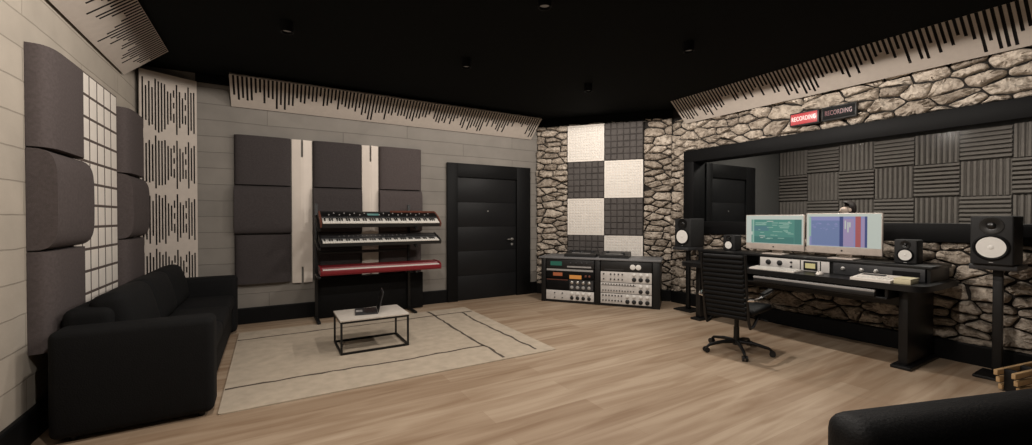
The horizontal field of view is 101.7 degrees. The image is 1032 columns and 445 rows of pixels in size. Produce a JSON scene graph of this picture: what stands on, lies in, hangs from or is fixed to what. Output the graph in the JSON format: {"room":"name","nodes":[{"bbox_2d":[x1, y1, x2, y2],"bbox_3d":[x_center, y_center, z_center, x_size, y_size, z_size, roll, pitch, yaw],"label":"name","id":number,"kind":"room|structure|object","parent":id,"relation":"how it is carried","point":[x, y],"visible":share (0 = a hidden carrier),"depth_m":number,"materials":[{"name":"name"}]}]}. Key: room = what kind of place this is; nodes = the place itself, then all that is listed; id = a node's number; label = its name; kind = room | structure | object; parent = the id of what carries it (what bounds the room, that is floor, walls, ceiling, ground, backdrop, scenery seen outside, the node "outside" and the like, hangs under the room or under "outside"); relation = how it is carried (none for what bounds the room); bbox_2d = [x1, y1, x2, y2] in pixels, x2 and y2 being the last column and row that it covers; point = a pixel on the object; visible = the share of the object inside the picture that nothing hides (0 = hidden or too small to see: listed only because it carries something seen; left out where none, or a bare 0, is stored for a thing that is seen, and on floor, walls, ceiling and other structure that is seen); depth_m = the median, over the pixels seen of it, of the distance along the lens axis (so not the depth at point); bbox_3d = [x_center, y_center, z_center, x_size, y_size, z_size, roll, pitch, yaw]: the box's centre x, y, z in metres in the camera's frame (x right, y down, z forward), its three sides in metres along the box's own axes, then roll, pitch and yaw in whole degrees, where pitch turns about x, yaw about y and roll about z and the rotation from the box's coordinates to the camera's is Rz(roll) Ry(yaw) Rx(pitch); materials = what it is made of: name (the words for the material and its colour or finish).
{"room":"studio","nodes":[
{"label":"studio","id":0,"kind":"room"},
{"bbox_2d":[0,0,140,431],"bbox_3d":[-2.228,-0.221,1.009,0.200,3.220,9.600,0,1,-30],"label":"wall","id":1,"kind":"structure","parent":0,"point":[23,377],"depth_m":2.54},
{"bbox_2d":[0,394,48,444],"bbox_3d":[-2.129,1.288,1.084,0.030,0.200,9.200,0,1,-30],"label":"baseboard","id":2,"kind":"structure","parent":1,"relation":"attached to","point":[34,422],"depth_m":2.58,"materials":[{"name":"black paint"}]},
{"bbox_2d":[24,41,83,158],"bbox_3d":[-3.165,-0.804,2.917,0.117,0.645,0.650,0,1,-30],"label":"fabric panel","id":3,"kind":"object","parent":1,"relation":"attached to","point":[53,84],"visible":0.97,"depth_m":2.71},
{"bbox_2d":[26,246,85,355],"bbox_3d":[-3.165,0.506,2.931,0.117,0.645,0.650,0,1,-30],"label":"fabric panel","id":4,"kind":"object","parent":1,"relation":"attached to","point":[55,277],"visible":0.74,"depth_m":2.70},
{"bbox_2d":[25,147,94,250],"bbox_3d":[-3.154,-0.149,2.930,0.142,0.645,0.650,0,1,-30],"label":"fabric panel","id":5,"kind":"object","parent":1,"relation":"attached to","point":[60,200],"visible":1,"depth_m":2.69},
{"bbox_2d":[72,62,117,301],"bbox_3d":[-3.648,-0.234,3.652,0.022,1.980,1.085,0,1,-30],"label":"grid panel","id":6,"kind":"object","parent":1,"relation":"attached to","point":[100,128],"visible":0.62,"depth_m":3.74,"materials":[{"name":"white tile"}]},
{"bbox_2d":[49,0,167,73],"bbox_3d":[-2.123,-1.659,1.397,0.380,0.333,6.990,0,1,-30],"label":"panel","id":7,"kind":"object","parent":1,"relation":"attached to","point":[121,30],"visible":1,"depth_m":3.60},
{"bbox_2d":[116,106,143,177],"bbox_3d":[-4.043,-0.820,4.413,0.117,0.645,0.650,0,1,-30],"label":"fabric panel","id":8,"kind":"object","parent":1,"relation":"attached to","point":[130,158],"visible":0.92,"depth_m":4.21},
{"bbox_2d":[118,237,144,286],"bbox_3d":[-4.043,0.490,4.428,0.117,0.645,0.650,0,1,-30],"label":"fabric panel","id":9,"kind":"object","parent":1,"relation":"attached to","point":[131,264],"visible":0.65,"depth_m":4.22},
{"bbox_2d":[117,173,149,238],"bbox_3d":[-4.032,-0.165,4.427,0.142,0.645,0.650,0,1,-30],"label":"fabric panel","id":10,"kind":"object","parent":1,"relation":"attached to","point":[133,196],"visible":0.97,"depth_m":4.18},
{"bbox_2d":[141,66,536,307],"bbox_3d":[-2.045,-0.280,6.566,5.740,3.220,0.200,0,1,-30],"label":"wall","id":11,"kind":"structure","parent":0,"point":[218,121],"depth_m":5.84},
{"bbox_2d":[138,68,197,277],"bbox_3d":[-4.136,-0.404,5.015,0.030,2.700,0.560,0,1,31],"label":"panel","id":12,"kind":"object","parent":11,"relation":"attached to","point":[167,104],"visible":0.76,"depth_m":5.01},
{"bbox_2d":[195,72,229,85],"bbox_3d":[-1.838,-1.835,6.532,5.040,0.110,0.040,0,1,-30],"label":"trim","id":13,"kind":"structure","parent":11,"relation":"attached to","point":[199,77],"depth_m":5.33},
{"bbox_2d":[234,185,290,233],"bbox_3d":[-3.371,-0.168,5.606,0.650,0.645,0.112,0,1,-30],"label":"fabric panel","id":14,"kind":"object","parent":11,"relation":"attached to","point":[257,209],"visible":1,"depth_m":5.56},
{"bbox_2d":[234,134,290,185],"bbox_3d":[-3.377,-0.823,5.609,0.650,0.645,0.087,0,1,-30],"label":"fabric panel","id":15,"kind":"object","parent":11,"relation":"attached to","point":[258,160],"visible":1,"depth_m":5.57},
{"bbox_2d":[235,234,290,284],"bbox_3d":[-3.377,0.487,5.623,0.650,0.645,0.087,0,1,-30],"label":"fabric panel","id":16,"kind":"object","parent":11,"relation":"attached to","point":[259,259],"visible":0.91,"depth_m":5.58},
{"bbox_2d":[292,139,312,282],"bbox_3d":[-2.986,-0.155,5.866,0.252,1.985,0.055,0,1,-30],"label":"wall strip","id":17,"kind":"object","parent":11,"relation":"attached to","point":[301,166],"visible":1,"depth_m":5.84,"materials":[{"name":"white wood"}]},
{"bbox_2d":[313,141,360,188],"bbox_3d":[-2.579,-0.828,6.078,0.650,0.645,0.087,0,1,-30],"label":"fabric panel","id":18,"kind":"object","parent":11,"relation":"attached to","point":[335,164],"visible":1,"depth_m":6.03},
{"bbox_2d":[313,233,361,279],"bbox_3d":[-2.579,0.482,6.092,0.650,0.645,0.087,0,1,-30],"label":"fabric panel","id":19,"kind":"object","parent":11,"relation":"attached to","point":[342,258],"visible":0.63,"depth_m":6.05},
{"bbox_2d":[313,188,361,232],"bbox_3d":[-2.572,-0.173,6.074,0.650,0.645,0.112,0,1,-30],"label":"fabric panel","id":20,"kind":"object","parent":11,"relation":"attached to","point":[328,199],"visible":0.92,"depth_m":6.03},
{"bbox_2d":[238,290,446,324],"bbox_3d":[-2.793,1.231,6.010,3.810,0.210,0.030,0,1,-30],"label":"baseboard","id":21,"kind":"structure","parent":11,"relation":"attached to","point":[250,315],"depth_m":5.77,"materials":[{"name":"black paint"}]},
{"bbox_2d":[362,145,378,275],"bbox_3d":[-2.196,-0.160,6.330,0.236,1.985,0.055,0,1,-30],"label":"wall strip","id":22,"kind":"object","parent":11,"relation":"attached to","point":[369,169],"visible":0.57,"depth_m":6.30,"materials":[{"name":"white wood"}]},
{"bbox_2d":[229,73,541,139],"bbox_3d":[-1.620,-1.683,6.458,4.600,0.333,0.380,0,1,-30],"label":"panel","id":23,"kind":"object","parent":11,"relation":"attached to","point":[246,91],"visible":1,"depth_m":6.14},
{"bbox_2d":[379,232,420,273],"bbox_3d":[-1.794,0.477,6.552,0.650,0.645,0.087,0,1,-30],"label":"fabric panel","id":24,"kind":"object","parent":11,"relation":"attached to","point":[415,253],"visible":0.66,"depth_m":6.49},
{"bbox_2d":[379,146,420,190],"bbox_3d":[-1.794,-0.833,6.538,0.650,0.645,0.087,0,1,-30],"label":"fabric panel","id":25,"kind":"object","parent":11,"relation":"attached to","point":[399,168],"visible":1,"depth_m":6.49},
{"bbox_2d":[379,190,422,231],"bbox_3d":[-1.788,-0.177,6.534,0.650,0.645,0.112,0,1,-30],"label":"fabric panel","id":26,"kind":"object","parent":11,"relation":"attached to","point":[389,200],"visible":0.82,"depth_m":6.47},
{"bbox_2d":[446,162,529,302],"bbox_3d":[-0.436,0.161,7.346,1.620,2.320,0.090,0,1,-30],"label":"door","id":27,"kind":"structure","parent":11,"relation":"in","point":[488,219],"depth_m":7.32,"materials":[{"name":"black paint"}]},
{"bbox_2d":[31,293,1005,444],"bbox_3d":[0.933,1.419,2.881,7.530,0.100,9.600,0,1,-30],"label":"floor","id":28,"kind":"structure","parent":0,"point":[614,375],"depth_m":3.35,"materials":[{"name":"brown wood"}]},
{"bbox_2d":[48,264,237,440],"bbox_3d":[-3.160,0.915,3.884,0.840,0.887,2.664,0,1,-30],"label":"sofa","id":29,"kind":"object","parent":28,"relation":"on","point":[148,348],"visible":1,"depth_m":2.80,"materials":[{"name":"black fabric"}]},
{"bbox_2d":[89,281,159,320],"bbox_3d":[-2.934,0.692,3.179,0.300,0.420,0.710,-16,9,-29],"label":"cushion","id":30,"kind":"object","parent":29,"relation":"on","point":[135,300],"depth_m":2.98,"materials":[{"name":"black fabric"}]},
{"bbox_2d":[128,271,176,316],"bbox_3d":[-3.298,0.686,3.800,0.300,0.420,0.710,-16,9,-29],"label":"cushion","id":31,"kind":"object","parent":29,"relation":"on","point":[159,282],"depth_m":3.71,"materials":[{"name":"black fabric"}]},
{"bbox_2d":[150,264,188,307],"bbox_3d":[-3.663,0.679,4.421,0.300,0.420,0.710,-16,9,-29],"label":"cushion","id":32,"kind":"object","parent":29,"relation":"on","point":[175,273],"depth_m":4.33,"materials":[{"name":"black fabric"}]},
{"bbox_2d":[168,306,228,330],"bbox_3d":[-3.060,0.943,3.942,0.570,0.190,0.716,0,1,-30],"label":"seat cushion","id":33,"kind":"object","parent":29,"relation":"on","point":[221,313],"depth_m":4.03,"materials":[{"name":"black fabric"}]},
{"bbox_2d":[175,295,233,315],"bbox_3d":[-3.425,0.936,4.563,0.570,0.190,0.716,0,1,-30],"label":"seat cushion","id":34,"kind":"object","parent":29,"relation":"on","point":[192,301],"depth_m":4.50,"materials":[{"name":"black fabric"}]},
{"bbox_2d":[314,203,422,324],"bbox_3d":[-2.045,0.535,6.050,1.532,1.600,0.625,0,1,-30],"label":"keyboard stand","id":35,"kind":"object","parent":28,"relation":"on","point":[405,290],"visible":0.88,"depth_m":6.10,"materials":[{"name":"black metal"}]},
{"bbox_2d":[318,232,440,246],"bbox_3d":[-1.901,0.236,5.984,1.645,0.162,0.309,0,1,-30],"label":"synthesizer","id":36,"kind":"object","parent":35,"relation":"on","point":[328,240],"visible":1,"depth_m":5.88,"materials":[{"name":"black plastic"}]},
{"bbox_2d":[318,259,440,275],"bbox_3d":[-1.900,0.634,5.987,1.645,0.111,0.314,0,1,-30],"label":"piano","id":37,"kind":"object","parent":35,"relation":"on","point":[342,269],"visible":1,"depth_m":5.85,"materials":[{"name":"red paint"}]},
{"bbox_2d":[318,211,441,227],"bbox_3d":[-1.898,-0.054,5.976,1.645,0.234,0.319,0,1,-30],"label":"synthesizer","id":38,"kind":"object","parent":35,"relation":"on","point":[327,219],"visible":1,"depth_m":5.89,"materials":[{"name":"black plastic"}]},
{"bbox_2d":[218,307,555,414],"bbox_3d":[-1.457,1.343,4.766,2.945,0.011,2.430,0,1,-30],"label":"rug","id":39,"kind":"object","parent":28,"relation":"on","point":[282,365],"visible":0.98,"depth_m":4.25,"materials":[{"name":"carpet"}]},
{"bbox_2d":[333,304,408,355],"bbox_3d":[-1.600,1.162,4.633,0.704,0.352,0.538,0,1,-30],"label":"coffee table","id":40,"kind":"object","parent":39,"relation":"on","point":[347,316],"visible":0.98,"depth_m":4.52,"materials":[{"name":"wood"}]},
{"bbox_2d":[355,288,383,315],"bbox_3d":[-1.626,0.870,4.651,0.292,0.231,0.320,0,1,-21],"label":"laptop","id":41,"kind":"object","parent":40,"relation":"on","point":[370,310],"visible":1,"depth_m":4.61,"materials":[{"name":"grey plastic"}]},
{"bbox_2d":[539,253,662,309],"bbox_3d":[1.417,0.947,7.030,1.950,0.755,0.640,0,1,21],"label":"base cabinet","id":42,"kind":"object","parent":28,"relation":"on","point":[657,261],"visible":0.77,"depth_m":6.75,"materials":[{"name":"black laminate"}]},
{"bbox_2d":[546,289,594,301],"bbox_3d":[0.944,1.204,7.080,0.801,0.156,0.379,0,1,21],"label":"rack","id":43,"kind":"object","parent":42,"relation":"in","point":[585,296],"visible":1,"depth_m":6.91,"materials":[{"name":"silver metal"}]},
{"bbox_2d":[546,277,594,291],"bbox_3d":[0.944,1.024,7.078,0.801,0.186,0.379,0,1,21],"label":"rack","id":44,"kind":"object","parent":42,"relation":"in","point":[551,283],"visible":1,"depth_m":6.91,"materials":[{"name":"black metal"}]},
{"bbox_2d":[546,268,594,279],"bbox_3d":[0.944,0.845,7.076,0.801,0.158,0.379,0,1,21],"label":"rack","id":45,"kind":"object","parent":42,"relation":"in","point":[588,274],"visible":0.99,"depth_m":6.91,"materials":[{"name":"black metal"}]},
{"bbox_2d":[546,258,594,269],"bbox_3d":[0.944,0.684,7.074,0.801,0.146,0.379,0,1,21],"label":"rack","id":46,"kind":"object","parent":42,"relation":"in","point":[550,263],"visible":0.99,"depth_m":6.92,"materials":[{"name":"black metal"}]},
{"bbox_2d":[564,250,599,257],"bbox_3d":[1.123,0.521,7.109,0.520,0.096,0.420,0,1,21],"label":"controller","id":47,"kind":"object","parent":42,"relation":"on","point":[571,253],"visible":0.99,"depth_m":7.00,"materials":[{"name":"black plastic"}]},
{"bbox_2d":[599,251,630,258],"bbox_3d":[1.635,0.523,6.908,0.460,0.096,0.420,0,1,21],"label":"controller","id":48,"kind":"object","parent":42,"relation":"on","point":[605,254],"visible":1,"depth_m":6.79,"materials":[{"name":"black plastic"}]},
{"bbox_2d":[601,292,651,305],"bbox_3d":[1.782,1.205,6.750,0.781,0.161,0.379,0,1,21],"label":"rack","id":49,"kind":"object","parent":42,"relation":"in","point":[615,298],"visible":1,"depth_m":6.58,"materials":[{"name":"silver metal"}]},
{"bbox_2d":[601,282,652,294],"bbox_3d":[1.782,1.035,6.748,0.781,0.161,0.379,0,1,21],"label":"rack","id":50,"kind":"object","parent":42,"relation":"in","point":[610,287],"visible":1,"depth_m":6.59,"materials":[{"name":"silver metal"}]},
{"bbox_2d":[601,271,652,283],"bbox_3d":[1.782,0.863,6.747,0.781,0.166,0.379,0,1,21],"label":"rack","id":51,"kind":"object","parent":42,"relation":"in","point":[606,276],"visible":1,"depth_m":6.59,"materials":[{"name":"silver metal"}]},
{"bbox_2d":[601,260,652,272],"bbox_3d":[1.784,0.693,6.749,0.781,0.156,0.369,0,1,21],"label":"rack","id":52,"kind":"object","parent":42,"relation":"in","point":[623,266],"visible":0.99,"depth_m":6.59,"materials":[{"name":"black metal"}]},
{"bbox_2d":[672,246,703,312],"bbox_3d":[2.608,0.849,6.374,0.360,0.965,0.300,0,1,-30],"label":"speaker stand","id":53,"kind":"object","parent":28,"relation":"on","point":[687,308],"visible":0.85,"depth_m":6.35,"materials":[{"name":"black metal"}]},
{"bbox_2d":[675,219,703,246],"bbox_3d":[2.628,0.152,6.379,0.333,0.425,0.280,0,1,-30],"label":"monitor","id":54,"kind":"object","parent":53,"relation":"on","point":[688,232],"visible":1,"depth_m":6.27,"materials":[{"name":"black paint"}]},
{"bbox_2d":[699,252,775,361],"bbox_3d":[2.292,0.830,4.405,0.743,1.046,0.681,0,1,-30],"label":"office chair","id":55,"kind":"object","parent":28,"relation":"on","point":[722,291],"visible":1,"depth_m":4.21,"materials":[{"name":"leather"}]},
{"bbox_2d":[682,248,958,371],"bbox_3d":[3.294,0.871,4.957,0.950,0.952,2.540,0,1,-30],"label":"desk","id":56,"kind":"object","parent":28,"relation":"on","point":[915,302],"visible":0.67,"depth_m":4.10,"materials":[{"name":"black laminate"}]},
{"bbox_2d":[723,235,740,250],"bbox_3d":[2.965,0.277,5.766,0.173,0.215,0.170,0,1,-30],"label":"monitor","id":57,"kind":"object","parent":56,"relation":"on","point":[730,242],"visible":1,"depth_m":5.71,"materials":[{"name":"black paint"}]},
{"bbox_2d":[746,215,804,254],"bbox_3d":[3.213,0.149,5.197,0.180,0.485,0.690,0,1,-30],"label":"desktop computer","id":58,"kind":"object","parent":56,"relation":"on","point":[776,233],"visible":1,"depth_m":5.15,"materials":[{"name":"metal"}]},
{"bbox_2d":[749,265,801,272],"bbox_3d":[2.979,0.533,4.838,0.170,0.028,0.500,0,1,-30],"label":"keyboard","id":59,"kind":"object","parent":56,"relation":"on","point":[790,270],"visible":1,"depth_m":4.78,"materials":[{"name":"white plastic"}]},
{"bbox_2d":[760,257,830,272],"bbox_3d":[3.326,0.485,4.939,0.329,0.121,0.745,0,1,-30],"label":"rack","id":60,"kind":"object","parent":56,"relation":"on","point":[804,265],"visible":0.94,"depth_m":4.82,"materials":[{"name":"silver metal"}]},
{"bbox_2d":[753,275,884,296],"bbox_3d":[3.200,0.649,4.493,0.340,0.074,1.140,0,1,-30],"label":"keyboard","id":61,"kind":"object","parent":56,"relation":"on","point":[867,291],"visible":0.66,"depth_m":4.31,"materials":[{"name":"black plastic"}]},
{"bbox_2d":[747,273,898,299],"bbox_3d":[3.241,0.656,4.541,0.400,0.100,1.340,0,1,-30],"label":"keyboard tray","id":62,"kind":"object","parent":56,"relation":"on","point":[889,294],"depth_m":4.22,"materials":[{"name":"black laminate"}]},
{"bbox_2d":[698,248,951,282],"bbox_3d":[3.415,0.470,5.024,0.530,0.152,2.442,0,1,-30],"label":"shelf","id":63,"kind":"object","parent":56,"relation":"attached to","point":[936,272],"depth_m":4.48,"materials":[{"name":"black laminate"}]},
{"bbox_2d":[806,213,883,259],"bbox_3d":[3.576,0.148,4.579,0.180,0.500,0.700,0,1,-30],"label":"desktop computer","id":64,"kind":"object","parent":56,"relation":"on","point":[846,235],"visible":1,"depth_m":4.52,"materials":[{"name":"metal"}]},
{"bbox_2d":[850,273,900,282],"bbox_3d":[3.472,0.533,4.048,0.300,0.046,0.310,0,1,-30],"label":"keyboard","id":65,"kind":"object","parent":56,"relation":"on","point":[881,278],"visible":0.99,"depth_m":4.01,"materials":[{"name":"white plastic"}]},
{"bbox_2d":[833,262,926,282],"bbox_3d":[3.718,0.492,4.271,0.329,0.121,0.735,0,1,-30],"label":"rack","id":66,"kind":"object","parent":56,"relation":"on","point":[838,268],"visible":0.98,"depth_m":4.18,"materials":[{"name":"black metal"}]},
{"bbox_2d":[894,276,918,284],"bbox_3d":[3.578,0.533,3.850,0.203,0.050,0.126,0,1,-30],"label":"notepad","id":67,"kind":"object","parent":56,"relation":"on","point":[897,280],"visible":1,"depth_m":3.81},
{"bbox_2d":[894,239,922,263],"bbox_3d":[3.863,0.285,4.136,0.173,0.235,0.175,0,1,-30],"label":"monitor","id":68,"kind":"object","parent":56,"relation":"on","point":[906,251],"visible":1,"depth_m":4.08,"materials":[{"name":"black paint"}]},
{"bbox_2d":[828,388,1031,444],"bbox_3d":[2.241,1.057,1.474,1.960,0.655,0.820,0,1,-12],"label":"sofa","id":69,"kind":"object","parent":28,"relation":"on","point":[999,418],"visible":1,"depth_m":1.60,"materials":[{"name":"black leather"}]},
{"bbox_2d":[969,263,1027,382],"bbox_3d":[4.214,0.861,3.676,0.360,1.000,0.280,0,1,-30],"label":"speaker stand","id":70,"kind":"object","parent":28,"relation":"on","point":[998,270],"visible":0.7,"depth_m":3.66,"materials":[{"name":"black metal"}]},
{"bbox_2d":[970,216,1022,265],"bbox_3d":[4.157,0.152,3.635,0.333,0.415,0.250,0,1,-30],"label":"monitor","id":71,"kind":"object","parent":70,"relation":"on","point":[994,240],"visible":1,"depth_m":3.54,"materials":[{"name":"black paint"}]},
{"bbox_2d":[993,361,1031,390],"bbox_3d":[4.173,1.274,3.442,0.620,0.178,0.124,0,1,-19],"label":"crate","id":72,"kind":"object","parent":28,"relation":"on","point":[1014,379],"visible":0.89,"depth_m":3.38,"materials":[{"name":"brown wood"}]},
{"bbox_2d":[138,0,1018,119],"bbox_3d":[0.933,-1.901,2.846,7.530,0.100,9.600,0,1,-30],"label":"ceiling","id":73,"kind":"structure","parent":0,"point":[527,60],"depth_m":4.31,"materials":[{"name":"paint"}]},
{"bbox_2d":[280,19,293,34],"bbox_3d":[-2.123,-1.812,3.895,0.110,0.100,0.110,0,1,-30],"label":"ceiling lamp","id":74,"kind":"object","parent":73,"relation":"attached to","point":[286,26],"visible":1,"depth_m":3.86,"materials":[{"name":"black paint"}]},
{"bbox_2d":[536,110,672,289],"bbox_3d":[1.524,-0.290,7.510,2.616,3.220,0.259,0,1,19],"label":"wall","id":75,"kind":"structure","parent":0,"point":[552,142],"depth_m":7.23,"materials":[{"name":"stone"}]},
{"bbox_2d":[568,235,603,253],"bbox_3d":[1.254,0.552,7.537,0.649,0.649,0.099,0,1,19],"label":"tile","id":76,"kind":"structure","parent":75,"relation":"attached to","point":[575,242],"depth_m":7.49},
{"bbox_2d":[568,198,603,234],"bbox_3d":[1.255,-0.103,7.533,0.649,0.649,0.093,0,1,19],"label":"tile","id":77,"kind":"structure","parent":75,"relation":"attached to","point":[585,216],"depth_m":7.49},
{"bbox_2d":[568,161,603,198],"bbox_3d":[1.254,-0.758,7.523,0.649,0.649,0.099,0,1,19],"label":"tile","id":78,"kind":"structure","parent":75,"relation":"attached to","point":[585,179],"depth_m":7.48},
{"bbox_2d":[568,124,604,162],"bbox_3d":[1.255,-1.413,7.519,0.649,0.649,0.093,0,1,19],"label":"tile","id":79,"kind":"structure","parent":75,"relation":"attached to","point":[586,143],"depth_m":7.47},
{"bbox_2d":[537,109,671,127],"bbox_3d":[1.507,-1.825,7.445,2.356,0.150,0.060,0,1,19],"label":"trim","id":80,"kind":"structure","parent":75,"relation":"attached to","point":[663,114],"depth_m":7.37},
{"bbox_2d":[604,235,642,255],"bbox_3d":[1.874,0.554,7.325,0.649,0.649,0.093,0,1,19],"label":"tile","id":81,"kind":"structure","parent":75,"relation":"attached to","point":[634,244],"depth_m":7.27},
{"bbox_2d":[604,198,642,235],"bbox_3d":[1.873,-0.101,7.315,0.649,0.649,0.099,0,1,19],"label":"tile","id":82,"kind":"structure","parent":75,"relation":"attached to","point":[622,216],"depth_m":7.28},
{"bbox_2d":[604,159,642,197],"bbox_3d":[1.874,-0.756,7.311,0.649,0.649,0.093,0,1,19],"label":"tile","id":83,"kind":"structure","parent":75,"relation":"attached to","point":[622,178],"depth_m":7.27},
{"bbox_2d":[605,121,642,160],"bbox_3d":[1.873,-1.411,7.301,0.649,0.649,0.099,0,1,19],"label":"tile","id":84,"kind":"structure","parent":75,"relation":"attached to","point":[623,140],"depth_m":7.26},
{"bbox_2d":[708,153,779,214],"bbox_3d":[4.003,-0.232,7.680,2.640,3.100,0.200,0,1,-30],"label":"wall","id":85,"kind":"structure","parent":0,"point":[767,167],"depth_m":7.99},
{"bbox_2d":[705,163,754,221],"bbox_3d":[3.792,0.161,7.392,1.420,2.320,0.090,0,1,-30],"label":"door","id":86,"kind":"structure","parent":85,"relation":"in","point":[728,199],"depth_m":7.37,"materials":[{"name":"black paint"}]},
{"bbox_2d":[669,45,1031,353],"bbox_3d":[4.433,-0.254,4.071,0.270,3.220,7.740,0,1,-30],"label":"wall","id":87,"kind":"structure","parent":0,"point":[963,312],"depth_m":4.43,"materials":[{"name":"stone"}]},
{"bbox_2d":[790,109,820,127],"bbox_3d":[3.609,-1.299,5.246,0.081,0.165,0.330,0,1,-30],"label":"sign","id":88,"kind":"object","parent":87,"relation":"attached to","point":[810,117],"visible":1,"depth_m":5.21,"materials":[{"name":"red plastic"}]},
{"bbox_2d":[822,101,858,121],"bbox_3d":[3.796,-1.295,4.927,0.081,0.165,0.350,0,1,-30],"label":"sign","id":89,"kind":"object","parent":87,"relation":"attached to","point":[847,110],"visible":1,"depth_m":4.89,"materials":[{"name":"black plastic"}]},
{"bbox_2d":[671,0,1031,123],"bbox_3d":[4.004,-1.724,4.215,0.380,0.333,5.650,0,1,-30],"label":"panel","id":90,"kind":"object","parent":87,"relation":"attached to","point":[1006,27],"visible":0.94,"depth_m":4.44,"materials":[{"name":"wood"}]},
{"bbox_2d":[671,290,1031,370],"bbox_3d":[3.979,1.254,4.742,0.090,0.190,5.330,0,1,-30],"label":"baseboard","id":91,"kind":"structure","parent":87,"relation":"attached to","point":[973,354],"depth_m":4.67,"materials":[{"name":"black paint"}]},
{"bbox_2d":[683,96,1031,244],"bbox_3d":[3.936,-0.471,5.000,0.285,1.315,4.350,0,1,-30],"label":"window","id":92,"kind":"structure","parent":87,"relation":"in","point":[1017,110],"depth_m":4.59,"materials":[{"name":"black paint"}]},
{"bbox_2d":[781,124,1031,220],"bbox_3d":[6.644,-0.213,5.925,0.140,3.100,5.900,0,1,-30],"label":"wall","id":93,"kind":"structure","parent":0,"point":[1013,124],"depth_m":6.12,"materials":[{"name":"black paint"}]},
{"bbox_2d":[779,175,807,201],"bbox_3d":[5.299,-0.647,8.021,0.055,0.492,0.492,0,1,-30],"label":"tile","id":94,"kind":"structure","parent":93,"relation":"attached to","point":[792,188],"depth_m":8.01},
{"bbox_2d":[780,201,807,221],"bbox_3d":[5.299,-0.149,8.027,0.055,0.492,0.492,0,1,-30],"label":"tile","id":95,"kind":"structure","parent":93,"relation":"attached to","point":[786,208],"depth_m":7.99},
{"bbox_2d":[780,150,808,176],"bbox_3d":[5.299,-1.146,8.016,0.055,0.492,0.492,0,1,-30],"label":"tile","id":96,"kind":"structure","parent":93,"relation":"attached to","point":[791,163],"depth_m":7.98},
{"bbox_2d":[807,200,838,212],"bbox_3d":[5.551,-0.144,7.597,0.055,0.492,0.492,0,1,-30],"label":"tile","id":97,"kind":"structure","parent":93,"relation":"attached to","point":[813,206],"depth_m":7.58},
{"bbox_2d":[807,146,839,173],"bbox_3d":[5.551,-1.141,7.586,0.055,0.492,0.492,0,1,-30],"label":"tile","id":98,"kind":"structure","parent":93,"relation":"attached to","point":[821,160],"depth_m":7.56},
{"bbox_2d":[808,172,839,200],"bbox_3d":[5.551,-0.643,7.591,0.055,0.492,0.492,0,1,-30],"label":"tile","id":99,"kind":"structure","parent":93,"relation":"attached to","point":[821,186],"depth_m":7.56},
{"bbox_2d":[839,199,874,212],"bbox_3d":[5.803,-0.140,7.167,0.055,0.492,0.492,0,1,-30],"label":"tile","id":100,"kind":"structure","parent":93,"relation":"attached to","point":[863,206],"depth_m":7.07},
{"bbox_2d":[839,169,874,199],"bbox_3d":[5.803,-0.638,7.161,0.055,0.492,0.492,0,1,-30],"label":"tile","id":101,"kind":"structure","parent":93,"relation":"attached to","point":[860,184],"depth_m":7.14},
{"bbox_2d":[840,141,874,171],"bbox_3d":[5.803,-1.137,7.156,0.055,0.492,0.492,0,1,-30],"label":"tile","id":102,"kind":"structure","parent":93,"relation":"attached to","point":[860,156],"depth_m":7.12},
{"bbox_2d":[874,198,914,222],"bbox_3d":[6.056,-0.135,6.737,0.055,0.492,0.492,0,1,-30],"label":"tile","id":103,"kind":"structure","parent":93,"relation":"attached to","point":[902,210],"depth_m":6.69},
{"bbox_2d":[874,136,914,168],"bbox_3d":[6.056,-1.132,6.726,0.055,0.492,0.492,0,1,-30],"label":"tile","id":104,"kind":"structure","parent":93,"relation":"attached to","point":[899,152],"depth_m":6.71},
{"bbox_2d":[875,166,914,198],"bbox_3d":[6.056,-0.634,6.731,0.055,0.492,0.492,0,1,-30],"label":"tile","id":105,"kind":"structure","parent":93,"relation":"attached to","point":[896,182],"depth_m":6.70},
{"bbox_2d":[914,197,959,222],"bbox_3d":[6.308,-0.131,6.307,0.055,0.492,0.492,0,1,-30],"label":"tile","id":106,"kind":"structure","parent":93,"relation":"attached to","point":[933,209],"depth_m":6.27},
{"bbox_2d":[914,162,959,197],"bbox_3d":[6.308,-0.629,6.301,0.055,0.492,0.492,0,1,-30],"label":"tile","id":107,"kind":"structure","parent":93,"relation":"attached to","point":[935,180],"depth_m":6.28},
{"bbox_2d":[915,131,960,165],"bbox_3d":[6.308,-1.127,6.296,0.055,0.492,0.492,0,1,-30],"label":"tile","id":108,"kind":"structure","parent":93,"relation":"attached to","point":[939,148],"depth_m":6.27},
{"bbox_2d":[959,195,1011,222],"bbox_3d":[6.560,-0.126,5.877,0.055,0.492,0.492,0,1,-30],"label":"tile","id":109,"kind":"structure","parent":93,"relation":"attached to","point":[1000,205],"depth_m":5.87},
{"bbox_2d":[960,158,1012,195],"bbox_3d":[6.560,-0.624,5.872,0.055,0.492,0.492,0,1,-30],"label":"tile","id":110,"kind":"structure","parent":93,"relation":"attached to","point":[982,177],"depth_m":5.84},
{"bbox_2d":[960,124,1012,161],"bbox_3d":[6.560,-1.123,5.866,0.055,0.492,0.492,0,1,-30],"label":"tile","id":111,"kind":"structure","parent":93,"relation":"attached to","point":[994,142],"depth_m":5.85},
{"bbox_2d":[1012,194,1031,223],"bbox_3d":[6.812,-0.121,5.447,0.055,0.492,0.492,0,1,-30],"label":"tile","id":112,"kind":"structure","parent":93,"relation":"attached to","point":[1022,204],"depth_m":5.56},
{"bbox_2d":[1012,157,1031,194],"bbox_3d":[6.812,-0.620,5.442,0.055,0.492,0.492,0,1,-30],"label":"tile","id":113,"kind":"structure","parent":93,"relation":"attached to","point":[1022,166],"depth_m":5.58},
{"bbox_2d":[1013,121,1031,157],"bbox_3d":[6.812,-1.118,5.436,0.055,0.492,0.492,0,1,-30],"label":"tile","id":114,"kind":"structure","parent":93,"relation":"attached to","point":[1022,136],"depth_m":5.56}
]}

